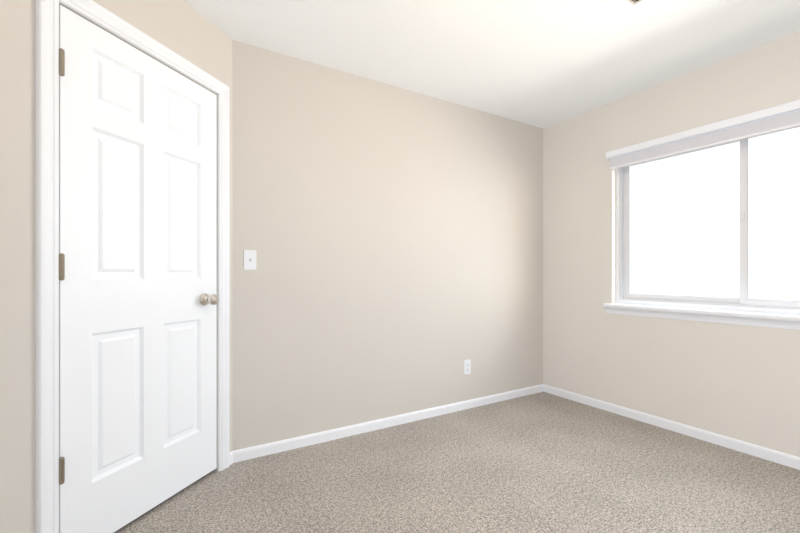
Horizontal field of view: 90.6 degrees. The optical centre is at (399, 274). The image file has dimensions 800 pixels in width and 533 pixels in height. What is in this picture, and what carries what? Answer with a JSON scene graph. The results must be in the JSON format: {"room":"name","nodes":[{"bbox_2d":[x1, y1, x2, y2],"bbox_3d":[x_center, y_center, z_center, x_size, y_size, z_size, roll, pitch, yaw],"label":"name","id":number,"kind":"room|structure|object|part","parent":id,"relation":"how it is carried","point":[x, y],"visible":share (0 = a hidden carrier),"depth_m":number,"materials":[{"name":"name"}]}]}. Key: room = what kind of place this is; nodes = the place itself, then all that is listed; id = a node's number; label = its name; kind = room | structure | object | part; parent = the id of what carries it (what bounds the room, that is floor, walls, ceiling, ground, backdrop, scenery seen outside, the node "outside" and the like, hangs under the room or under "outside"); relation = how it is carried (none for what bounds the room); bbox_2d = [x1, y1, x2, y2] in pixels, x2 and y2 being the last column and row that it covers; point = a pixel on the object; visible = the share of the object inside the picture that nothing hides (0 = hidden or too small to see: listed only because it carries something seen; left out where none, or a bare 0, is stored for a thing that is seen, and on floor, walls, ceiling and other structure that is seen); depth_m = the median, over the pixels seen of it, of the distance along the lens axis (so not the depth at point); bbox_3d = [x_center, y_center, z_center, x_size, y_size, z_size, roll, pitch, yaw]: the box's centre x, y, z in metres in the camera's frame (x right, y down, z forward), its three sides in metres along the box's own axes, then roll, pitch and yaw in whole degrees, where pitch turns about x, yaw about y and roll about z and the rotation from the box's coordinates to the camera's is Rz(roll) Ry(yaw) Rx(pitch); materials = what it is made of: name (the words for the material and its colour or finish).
{"room":"empty bedroom","nodes":[
{"label":"empty bedroom","id":0,"kind":"room"},
{"bbox_2d":[0,0,231,532],"bbox_3d":[-1.215,-0.134,1.706,0.120,2.440,1.650,0,0,18],"label":"wall","id":1,"kind":"structure","parent":0,"point":[183,29],"depth_m":1.33,"materials":[{"name":"paint"}]},
{"bbox_2d":[35,0,229,532],"bbox_3d":[-1.167,0.013,1.821,0.142,2.147,0.920,0,0,18],"label":"door frame","id":2,"kind":"structure","parent":1,"relation":"attached to","point":[46,266],"depth_m":1.41,"materials":[{"name":"white wood"}]},
{"bbox_2d":[59,5,218,532],"bbox_3d":[-1.105,0.051,1.793,0.111,2.067,0.779,0,0,18],"label":"door","id":3,"kind":"structure","parent":1,"relation":"in","point":[138,299],"depth_m":1.70,"materials":[{"name":"white wood"}]},
{"bbox_3d":[-1.243,0.714,1.440,0.048,0.099,0.022,0,0,18],"label":"door hinge","id":4,"kind":"part","parent":3,"relation":"part of","materials":[{"name":"silver metal"}]},
{"bbox_3d":[-1.243,-0.026,1.440,0.048,0.099,0.022,0,0,18],"label":"door hinge","id":5,"kind":"part","parent":3,"relation":"part of","materials":[{"name":"silver metal"}]},
{"bbox_3d":[-1.243,-0.769,1.440,0.048,0.099,0.022,0,0,18],"label":"door hinge","id":6,"kind":"part","parent":3,"relation":"part of","materials":[{"name":"silver metal"}]},
{"bbox_3d":[-0.996,0.134,2.077,0.076,0.065,0.065,0,0,18],"label":"knob","id":7,"kind":"part","parent":3,"relation":"part of","materials":[{"name":"silver metal"}]},
{"bbox_2d":[230,451,232,464],"bbox_3d":[-0.968,1.054,2.264,0.012,0.066,0.046,0,0,18],"label":"baseboard","id":8,"kind":"structure","parent":1,"relation":"attached to","point":[231,457],"depth_m":2.26,"materials":[{"name":"white wood"}]},
{"bbox_2d":[232,40,542,450],"bbox_3d":[0.094,-0.134,2.999,3.060,2.440,0.120,0,0,-31],"label":"wall","id":9,"kind":"structure","parent":0,"point":[391,235],"depth_m":2.74,"materials":[{"name":"paint"}]},
{"bbox_2d":[244,250,255,269],"bbox_3d":[-0.879,-0.084,2.324,0.070,0.115,0.024,0,0,-31],"label":"light switch","id":10,"kind":"object","parent":9,"relation":"attached to","point":[249,259],"visible":1,"depth_m":2.33,"materials":[{"name":"white plastic"}]},
{"bbox_2d":[233,384,542,462],"bbox_3d":[0.182,1.054,2.975,2.694,0.066,0.012,0,0,-31],"label":"baseboard","id":11,"kind":"structure","parent":9,"relation":"attached to","point":[248,453],"depth_m":2.73,"materials":[{"name":"white wood"}]},
{"bbox_2d":[464,359,470,374],"bbox_3d":[0.545,0.750,3.197,0.070,0.115,0.009,0,0,-31],"label":"wall outlet","id":12,"kind":"object","parent":9,"relation":"attached to","point":[467,366],"visible":1,"depth_m":3.20,"materials":[{"name":"white plastic"}]},
{"bbox_2d":[116,392,799,532],"bbox_3d":[0.681,1.137,1.128,3.914,0.100,3.874,0,0,-31],"label":"floor","id":13,"kind":"structure","parent":0,"point":[542,462],"depth_m":2.05,"materials":[{"name":"beige carpet"}]},
{"bbox_2d":[183,0,799,128],"bbox_3d":[0.681,-1.403,1.128,3.914,0.100,3.874,0,0,-31],"label":"ceiling","id":14,"kind":"structure","parent":0,"point":[542,64],"depth_m":2.29,"materials":[{"name":"white paint"}]},
{"bbox_2d":[627,0,641,4],"bbox_3d":[1.083,-1.350,1.839,0.300,0.008,0.150,0,0,-31],"label":"ceiling vent","id":15,"kind":"object","parent":14,"relation":"in","point":[633,2],"visible":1,"depth_m":1.96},
{"bbox_2d":[543,31,799,456],"bbox_3d":[2.343,-0.134,2.127,0.120,2.440,3.945,0,0,-31],"label":"wall","id":16,"kind":"structure","parent":0,"point":[738,382],"depth_m":2.86,"materials":[{"name":"paint"}]},
{"bbox_2d":[543,384,799,469],"bbox_3d":[2.287,1.054,2.093,0.012,0.066,3.705,0,0,-31],"label":"baseboard","id":17,"kind":"structure","parent":16,"relation":"attached to","point":[785,459],"depth_m":2.66,"materials":[{"name":"white wood"}]},
{"bbox_2d":[603,303,799,329],"bbox_3d":[2.086,0.271,2.438,0.097,0.078,1.683,0,0,-31],"label":"window sill","id":18,"kind":"structure","parent":16,"relation":"attached to","point":[784,321],"depth_m":2.54,"materials":[{"name":"white wood"}]},
{"bbox_2d":[606,99,799,158],"bbox_3d":[2.057,-0.926,2.420,0.064,0.054,1.617,0,0,-31],"label":"valance","id":19,"kind":"object","parent":16,"relation":"attached to","point":[774,111],"visible":0.96,"depth_m":2.50,"materials":[{"name":"white"}]},
{"bbox_2d":[610,111,799,222],"bbox_3d":[2.060,-0.648,2.422,0.045,0.510,1.577,0,0,-31],"label":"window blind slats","id":20,"kind":"object","parent":19,"relation":"hanging from","point":[765,126],"visible":1,"depth_m":2.53,"materials":[{"name":"white"}]},
{"bbox_2d":[616,128,799,314],"bbox_3d":[2.157,-0.346,2.481,0.070,1.155,1.593,0,0,-31],"label":"window","id":21,"kind":"structure","parent":16,"relation":"in","point":[620,299],"depth_m":2.76,"materials":[{"name":"white plastic"}]},
{"bbox_3d":[1.976,-0.346,2.803,0.018,1.071,0.770,0,0,-31],"label":"window sash fixed","id":22,"kind":"part","parent":21,"relation":"part of","materials":[{"name":"white glass"}]},
{"bbox_2d":[740,139,799,306],"bbox_3d":[2.337,-0.346,2.157,0.028,1.071,0.770,0,0,-31],"label":"slider","id":23,"kind":"object","parent":21,"relation":"attached to","point":[744,300],"visible":0.67,"depth_m":2.46,"materials":[{"name":"white plastic"}]},
{"label":"outside","id":24,"kind":"structure","parent":0,"visible":0},
{"bbox_2d":[629,127,799,300],"bbox_3d":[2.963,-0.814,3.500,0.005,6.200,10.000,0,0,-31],"label":"window glass","id":25,"kind":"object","parent":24,"point":[792,258],"depth_m":3.61,"materials":[{"name":"glass"}]}
]}

